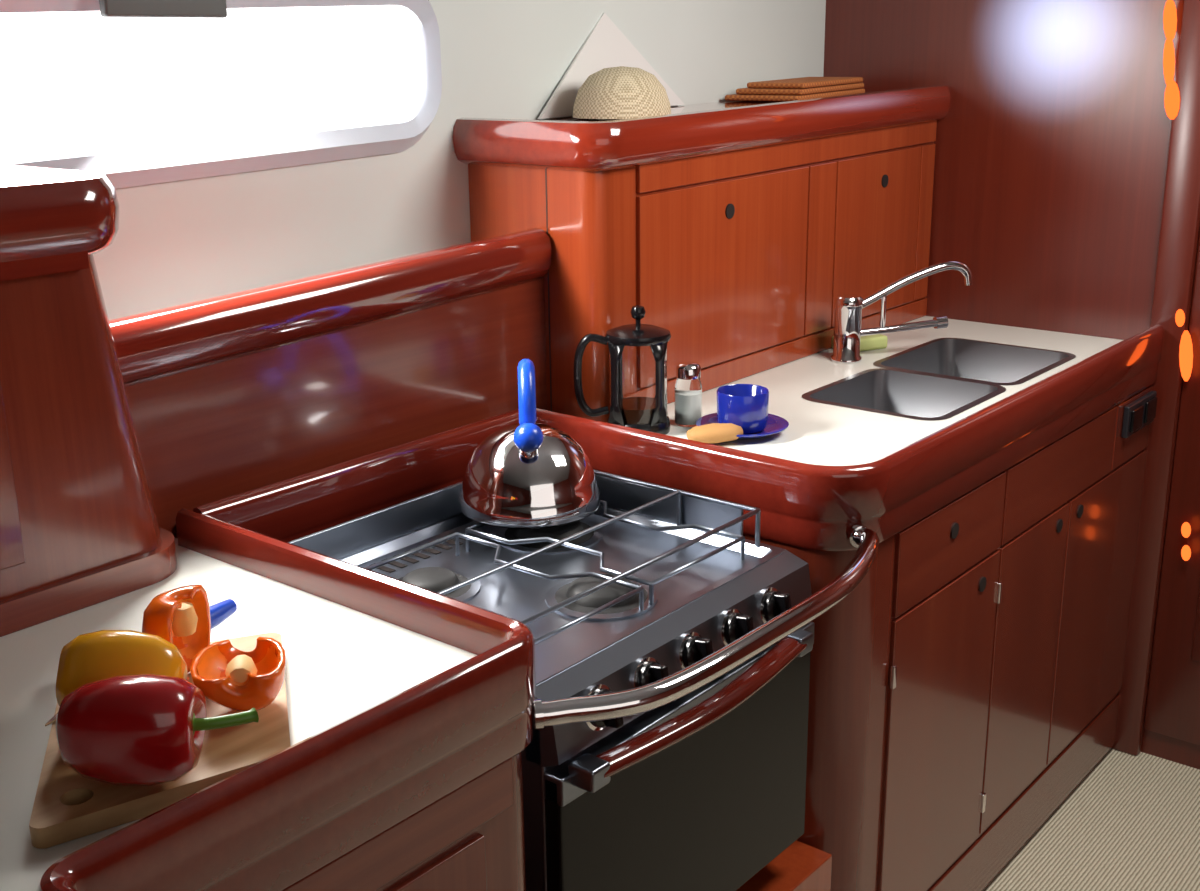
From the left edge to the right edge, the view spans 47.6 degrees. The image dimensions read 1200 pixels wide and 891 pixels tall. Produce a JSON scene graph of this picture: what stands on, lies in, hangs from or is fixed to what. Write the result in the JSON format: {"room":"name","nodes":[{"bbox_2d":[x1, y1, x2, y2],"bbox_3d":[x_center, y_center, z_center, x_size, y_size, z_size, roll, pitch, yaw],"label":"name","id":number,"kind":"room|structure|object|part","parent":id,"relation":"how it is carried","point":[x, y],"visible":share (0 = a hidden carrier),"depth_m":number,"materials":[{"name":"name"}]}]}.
{"room":"boat galley kitchen","nodes":[
{"label":"boat galley kitchen","id":0,"kind":"room"},
{"bbox_2d":[93,0,825,319],"bbox_3d":[-0.712,0.009,1.831,0.080,1.950,3.970,12,21,38],"label":"wall","id":1,"kind":"structure","parent":0,"point":[176,243],"depth_m":2.19,"materials":[{"name":"white paint"}]},
{"bbox_2d":[0,0,441,188],"bbox_3d":[-0.543,-0.493,1.796,0.048,0.300,0.954,12,21,38],"label":"window","id":2,"kind":"structure","parent":1,"relation":"in","point":[266,84],"depth_m":1.85,"materials":[{"name":"white glass"}]},
{"bbox_2d":[109,228,551,541],"bbox_3d":[-0.380,0.315,2.083,0.229,1.211,0.811,12,21,38],"label":"backsplash panel","id":3,"kind":"object","parent":1,"relation":"attached to","point":[288,411],"visible":0.49,"depth_m":1.88,"materials":[{"name":"brown wood"}]},
{"bbox_3d":[-0.358,-0.208,1.910,0.078,0.082,0.793,12,23,38],"label":"panel rail","id":4,"kind":"part","parent":3,"relation":"part of","materials":[{"name":"brown wood"}]},
{"bbox_3d":[-0.312,0.067,1.932,0.024,0.120,0.599,12,21,38],"label":"fiddle rail","id":5,"kind":"part","parent":3,"relation":"part of","materials":[{"name":"brown wood"}]},
{"bbox_2d":[823,0,1199,769],"bbox_3d":[1.777,-0.142,2.237,3.230,1.950,0.112,12,21,38],"label":"wall","id":6,"kind":"structure","parent":0,"point":[1053,138],"depth_m":2.81,"materials":[{"name":"brown wood"}]},
{"bbox_2d":[1111,0,1199,754],"bbox_3d":[1.397,-0.188,2.495,0.750,1.900,0.030,12,21,38],"label":"door","id":7,"kind":"structure","parent":6,"relation":"in","point":[1159,693],"depth_m":2.77,"materials":[{"name":"brown wood"}]},
{"bbox_2d":[982,748,1199,890],"bbox_3d":[0.543,1.241,1.136,3.330,0.050,3.970,12,21,38],"label":"floor","id":8,"kind":"structure","parent":0,"point":[1132,823],"depth_m":2.65,"materials":[{"name":"beige carpet"}]},
{"bbox_2d":[0,508,535,890],"bbox_3d":[-0.046,0.994,0.235,3.228,0.945,1.999,12,21,38],"label":"countertop","id":9,"kind":"structure","parent":8,"relation":"on","point":[410,707],"depth_m":1.26,"materials":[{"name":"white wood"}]},
{"bbox_2d":[0,164,176,636],"bbox_3d":[-1.207,0.118,0.921,0.297,0.465,1.944,12,21,38],"label":"cabinet","id":10,"kind":"object","parent":9,"relation":"on","point":[80,529],"visible":1,"depth_m":1.46,"materials":[{"name":"brown wood"}]},
{"bbox_3d":[-0.788,0.089,1.225,0.010,0.200,0.540,12,21,38],"label":"door","id":11,"kind":"part","parent":10,"relation":"part of","materials":[{"name":"brown wood"}]},
{"bbox_3d":[-1.216,-0.061,0.859,0.297,0.086,1.922,12,21,38],"label":"rail","id":12,"kind":"part","parent":10,"relation":"part of","materials":[{"name":"brown wood"}]},
{"bbox_2d":[29,633,290,848],"bbox_3d":[-0.384,0.252,1.223,0.206,0.018,0.323,-5,17,-15],"label":"cutting board","id":13,"kind":"object","parent":9,"relation":"on","point":[68,806],"visible":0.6,"depth_m":1.11,"materials":[{"name":"brown wood"}]},
{"bbox_2d":[56,630,186,705],"bbox_3d":[-0.416,0.203,1.187,0.102,0.088,0.088,-1,16,-2],"label":"bell pepper","id":14,"kind":"object","parent":13,"relation":"on","point":[102,654],"visible":0.66,"depth_m":1.16,"materials":[{"name":"yellow food"}]},
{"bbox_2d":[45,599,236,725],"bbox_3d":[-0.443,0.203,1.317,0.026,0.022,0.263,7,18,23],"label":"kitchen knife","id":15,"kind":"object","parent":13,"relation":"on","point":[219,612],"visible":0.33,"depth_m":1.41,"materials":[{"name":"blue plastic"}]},
{"bbox_3d":[-0.465,0.227,1.272,0.026,0.002,0.155,7,18,23],"label":"knife blade","id":16,"kind":"part","parent":15,"relation":"part of","materials":[{"name":"silver metal"}]},
{"bbox_3d":[-0.411,0.183,1.384,0.021,0.022,0.110,7,18,23],"label":"knife handle","id":17,"kind":"part","parent":15,"relation":"part of","materials":[{"name":"blue plastic"}]},
{"bbox_2d":[56,674,258,785],"bbox_3d":[-0.356,0.226,1.102,0.156,0.091,0.089,-1,16,-1],"label":"bell pepper","id":18,"kind":"object","parent":13,"relation":"on","point":[136,729],"visible":1,"depth_m":1.07,"materials":[{"name":"red food"}]},
{"bbox_3d":[-0.307,0.224,1.105,0.058,0.019,0.030,-1,16,-1],"label":"stem","id":19,"kind":"part","parent":18,"relation":"part of","materials":[{"name":"green"}]},
{"bbox_2d":[142,585,210,680],"bbox_3d":[-0.402,0.178,1.286,0.048,0.084,0.079,3,17,11],"label":"halved bell pepper","id":20,"kind":"object","parent":13,"relation":"on","point":[180,616],"visible":0.64,"depth_m":1.27,"materials":[{"name":"orange food"}]},
{"bbox_2d":[190,637,285,711],"bbox_3d":[-0.325,0.208,1.228,0.083,0.050,0.088,-4,17,-10],"label":"halved bell pepper","id":21,"kind":"object","parent":13,"relation":"on","point":[230,677],"visible":0.98,"depth_m":1.20,"materials":[{"name":"orange food"}]},
{"bbox_3d":[-0.224,0.710,1.271,0.008,0.610,0.360,12,21,38],"label":"door","id":22,"kind":"part","parent":9,"relation":"part of","materials":[{"name":"brown wood"}]},
{"bbox_2d":[536,316,1163,890],"bbox_3d":[0.240,0.353,2.397,0.819,0.945,1.880,12,21,38],"label":"base cabinet","id":23,"kind":"object","parent":8,"relation":"on","point":[971,679],"depth_m":2.18,"materials":[{"name":"brown wood"}]},
{"bbox_2d":[288,469,814,890],"bbox_3d":[-0.051,0.344,1.781,0.555,0.478,0.516,12,21,38],"label":"gas stove","id":24,"kind":"object","parent":23,"relation":"on","point":[702,789],"visible":0.63,"depth_m":1.68,"materials":[{"name":"silver metal"}]},
{"bbox_3d":[-0.266,0.103,1.890,0.006,0.055,0.516,12,21,38],"label":"splash plate","id":25,"kind":"part","parent":24,"relation":"part of","materials":[{"name":"silver metal"}]},
{"bbox_3d":[-0.215,0.172,1.720,0.104,0.021,0.104,12,21,38],"label":"burner","id":26,"kind":"part","parent":24,"relation":"part of","materials":[{"name":"grey metal"}]},
{"bbox_2d":[459,359,599,528],"bbox_3d":[-0.101,-0.016,1.895,0.199,0.213,0.199,-2,16,-3],"label":"kettle","id":27,"kind":"object","parent":24,"relation":"on","point":[528,474],"visible":1,"depth_m":1.84,"materials":[{"name":"silver metal"}]},
{"bbox_3d":[-0.102,-0.065,1.886,0.024,0.113,0.118,-2,16,-3],"label":"handle","id":28,"kind":"part","parent":27,"relation":"part of","materials":[{"name":"blue plastic"}]},
{"bbox_3d":[-0.097,0.003,1.838,0.026,0.027,0.030,-2,16,-3],"label":"spout","id":29,"kind":"part","parent":27,"relation":"part of","materials":[{"name":"silver metal"}]},
{"bbox_3d":[-0.071,0.116,1.904,0.126,0.021,0.126,12,21,38],"label":"burner","id":30,"kind":"part","parent":24,"relation":"part of","materials":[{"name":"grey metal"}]},
{"bbox_3d":[-0.045,0.120,1.708,0.006,0.006,0.492,12,21,38],"label":"pot rail","id":31,"kind":"part","parent":24,"relation":"part of","materials":[{"name":"silver metal"}]},
{"bbox_3d":[0.002,0.180,1.686,0.116,0.021,0.116,12,21,38],"label":"burner","id":32,"kind":"part","parent":24,"relation":"part of","materials":[{"name":"grey metal"}]},
{"bbox_3d":[-0.098,0.109,1.749,0.401,0.007,0.499,12,21,38],"label":"pot rail","id":33,"kind":"part","parent":24,"relation":"part of","materials":[{"name":"silver metal"}]},
{"bbox_2d":[522,622,814,890],"bbox_3d":[-0.050,0.385,1.792,0.555,0.395,0.516,12,21,38],"label":"oven","id":34,"kind":"object","parent":24,"relation":"in","point":[702,789],"depth_m":1.60,"materials":[{"name":"black glass"}]},
{"bbox_3d":[0.043,0.078,1.963,0.388,0.055,0.006,12,21,38],"label":"splash plate","id":35,"kind":"part","parent":24,"relation":"part of","materials":[{"name":"silver metal"}]},
{"bbox_3d":[0.110,0.088,1.897,0.007,0.050,0.007,12,21,38],"label":"pot rail post","id":36,"kind":"part","parent":24,"relation":"part of","materials":[{"name":"silver metal"}]},
{"bbox_3d":[0.211,0.111,1.818,0.007,0.050,0.007,12,21,38],"label":"pot rail post","id":37,"kind":"part","parent":24,"relation":"part of","materials":[{"name":"silver metal"}]},
{"bbox_2d":[574,305,670,434],"bbox_3d":[0.043,-0.124,2.154,0.143,0.203,0.104,9,19,30],"label":"press","id":38,"kind":"object","parent":23,"relation":"on","point":[637,351],"visible":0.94,"depth_m":2.11,"materials":[{"name":"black glass"}]},
{"bbox_3d":[-0.014,-0.111,2.151,0.056,0.135,0.012,0,16,3],"label":"handle","id":39,"kind":"part","parent":38,"relation":"part of","materials":[{"name":"black plastic"}]},
{"bbox_3d":[0.060,-0.176,2.128,0.104,0.021,0.104,0,16,3],"label":"lid","id":40,"kind":"part","parent":38,"relation":"part of","materials":[{"name":"black plastic"}]},
{"bbox_3d":[0.059,-0.202,2.120,0.024,0.035,0.024,0,16,3],"label":"knob","id":41,"kind":"part","parent":38,"relation":"part of","materials":[{"name":"black plastic"}]},
{"bbox_3d":[0.061,-0.102,2.150,0.092,0.138,0.092,0,16,3],"label":"glass","id":42,"kind":"part","parent":38,"relation":"part of","materials":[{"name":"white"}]},
{"bbox_2d":[675,361,701,426],"bbox_3d":[0.142,-0.085,2.193,0.044,0.102,0.044,12,21,38],"label":"salt shaker","id":43,"kind":"object","parent":23,"relation":"on","point":[688,386],"visible":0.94,"depth_m":2.18,"materials":[{"name":"clear glass"}]},
{"bbox_2d":[453,85,950,422],"bbox_3d":[0.256,-0.419,2.619,0.312,0.501,1.182,12,21,38],"label":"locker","id":44,"kind":"object","parent":23,"relation":"on","point":[737,228],"visible":0.88,"depth_m":2.35,"materials":[{"name":"brown wood"}]},
{"bbox_2d":[538,12,684,118],"bbox_3d":[0.023,-0.700,2.491,0.017,0.178,0.430,12,21,38],"label":"folded napkin","id":45,"kind":"object","parent":44,"relation":"on","point":[606,46],"visible":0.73,"depth_m":2.45,"materials":[{"name":"white paper"}]},
{"bbox_2d":[573,66,670,118],"bbox_3d":[0.038,-0.612,2.351,0.172,0.084,0.172,12,21,38],"label":"wicker basket","id":46,"kind":"object","parent":44,"relation":"on","point":[621,92],"visible":0.95,"depth_m":2.29,"materials":[{"name":"beige wicker"}]},
{"bbox_3d":[0.254,-0.613,2.562,0.312,0.097,1.182,12,21,38],"label":"rail","id":47,"kind":"part","parent":44,"relation":"part of","materials":[{"name":"brown wood"}]},
{"bbox_3d":[0.226,-0.310,2.404,0.010,0.324,0.520,12,21,38],"label":"door","id":48,"kind":"part","parent":44,"relation":"part of","materials":[{"name":"brown wood"}]},
{"bbox_3d":[0.390,-0.553,2.545,0.010,0.068,1.047,12,21,38],"label":"panel","id":49,"kind":"part","parent":44,"relation":"part of","materials":[{"name":"brown wood"}]},
{"bbox_2d":[725,77,864,101],"bbox_3d":[0.409,-0.742,2.824,0.170,0.035,0.300,11,21,35],"label":"placemat","id":50,"kind":"object","parent":44,"relation":"on","point":[793,89],"visible":0.95,"depth_m":2.73,"materials":[{"name":"wicker"}]},
{"bbox_3d":[0.380,-0.185,2.634,0.006,0.040,1.109,12,21,38],"label":"trim","id":51,"kind":"part","parent":44,"relation":"part of","materials":[{"name":"brown wood"}]},
{"bbox_3d":[0.571,-0.437,2.807,0.010,0.332,0.350,12,21,38],"label":"door","id":52,"kind":"part","parent":44,"relation":"part of","materials":[{"name":"brown wood"}]},
{"bbox_2d":[532,524,878,729],"bbox_3d":[0.173,0.202,1.582,0.106,0.031,0.679,12,21,38],"label":"bar","id":53,"kind":"object","parent":23,"relation":"attached to","point":[549,713],"visible":0.98,"depth_m":1.45,"materials":[{"name":"silver metal"}]},
{"bbox_2d":[696,413,788,439],"bbox_3d":[0.225,-0.028,2.150,0.146,0.017,0.146,12,21,38],"label":"saucer","id":54,"kind":"object","parent":23,"relation":"on","point":[775,424],"visible":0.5,"depth_m":2.15,"materials":[{"name":"blue ceramic"}]},
{"bbox_2d":[686,423,742,442],"bbox_3d":[0.177,-0.019,2.091,0.090,0.030,0.048,-5,17,-15],"label":"bread roll","id":55,"kind":"object","parent":54,"relation":"on","point":[713,432],"visible":0.94,"depth_m":2.07,"materials":[{"name":"brown food"}]},
{"bbox_2d":[717,384,768,433],"bbox_3d":[0.227,-0.059,2.147,0.087,0.062,0.094,12,21,38],"label":"coffee cup","id":56,"kind":"object","parent":54,"relation":"on","point":[745,406],"visible":0.91,"depth_m":2.11,"materials":[{"name":"blue ceramic"}]},
{"bbox_2d":[737,840,831,890],"bbox_3d":[-0.082,0.740,1.941,0.574,0.270,0.622,12,21,38],"label":"shelf","id":57,"kind":"object","parent":23,"relation":"attached to","point":[802,866],"depth_m":1.93,"materials":[{"name":"brown wood"}]},
{"bbox_3d":[0.504,-0.096,2.448,0.604,0.120,1.269,12,21,38],"label":"fiddle rail","id":58,"kind":"part","parent":23,"relation":"part of","materials":[{"name":"brown wood"}]},
{"bbox_2d":[831,334,887,350],"bbox_3d":[0.521,-0.208,2.730,0.100,0.026,0.060,-8,18,-24],"label":"sponge","id":59,"kind":"object","parent":23,"relation":"on","point":[871,342],"visible":0.59,"depth_m":2.71,"materials":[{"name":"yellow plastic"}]},
{"bbox_2d":[666,316,1122,465],"bbox_3d":[0.423,-0.129,2.513,0.799,0.001,1.259,12,21,38],"label":"countertop","id":60,"kind":"structure","parent":23,"relation":"on","point":[816,433],"depth_m":2.31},
{"bbox_2d":[831,261,972,362],"bbox_3d":[0.588,-0.263,2.636,0.288,0.183,0.060,-4,17,-12],"label":"faucet","id":61,"kind":"object","parent":23,"relation":"on","point":[848,332],"visible":1,"depth_m":2.61,"materials":[{"name":"silver metal"}]},
{"bbox_3d":[0.567,-0.227,2.641,0.186,0.027,0.014,-4,17,-12],"label":"lever","id":62,"kind":"part","parent":61,"relation":"part of","materials":[{"name":"silver metal"}]},
{"bbox_3d":[0.601,-0.305,2.626,0.262,0.096,0.017,-4,17,-12],"label":"spout","id":63,"kind":"part","parent":61,"relation":"part of","materials":[{"name":"silver metal"}]},
{"bbox_2d":[802,338,1075,419],"bbox_3d":[0.632,-0.055,2.537,0.294,0.162,0.629,12,21,38],"label":"sink","id":64,"kind":"object","parent":23,"relation":"in","point":[940,378],"visible":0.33,"depth_m":2.55,"materials":[{"name":"silver metal"}]},
{"bbox_3d":[0.544,0.471,2.181,0.008,0.536,0.368,12,21,38],"label":"locker door","id":65,"kind":"part","parent":23,"relation":"part of","materials":[{"name":"brown wood"}]},
{"bbox_3d":[0.540,0.145,2.085,0.008,0.130,0.368,12,21,38],"label":"drawer","id":66,"kind":"part","parent":23,"relation":"part of","materials":[{"name":"brown wood"}]},
{"bbox_3d":[0.758,0.394,2.432,0.008,0.536,0.298,12,21,38],"label":"locker door","id":67,"kind":"part","parent":23,"relation":"part of","materials":[{"name":"brown wood"}]},
{"bbox_3d":[0.820,0.045,2.413,0.008,0.130,0.506,12,21,38],"label":"drawer","id":68,"kind":"part","parent":23,"relation":"part of","materials":[{"name":"brown wood"}]},
{"bbox_3d":[0.990,0.311,2.703,0.008,0.536,0.422,12,21,38],"label":"locker door","id":69,"kind":"part","parent":23,"relation":"part of","materials":[{"name":"brown wood"}]},
{"bbox_3d":[1.052,-0.038,2.684,0.008,0.130,0.214,12,21,38],"label":"drawer","id":70,"kind":"part","parent":23,"relation":"part of","materials":[{"name":"brown wood"}]},
{"bbox_2d":[1130,405,1143,432],"bbox_3d":[1.041,-0.052,2.637,0.008,0.044,0.056,12,21,38],"label":"rocker switch","id":71,"kind":"object","parent":23,"relation":"attached to","point":[1136,411],"depth_m":2.63,"materials":[{"name":"black plastic"}]},
{"bbox_3d":[1.063,-0.061,2.670,0.018,0.063,0.160,12,21,38],"label":"switch panel","id":72,"kind":"part","parent":23,"relation":"part of","materials":[{"name":"black plastic"}]},
{"bbox_2d":[1144,397,1156,423],"bbox_3d":[1.092,-0.070,2.697,0.008,0.044,0.056,12,21,38],"label":"rocker switch","id":73,"kind":"object","parent":23,"relation":"attached to","point":[1150,403],"depth_m":2.68,"materials":[{"name":"black plastic"}]}
]}

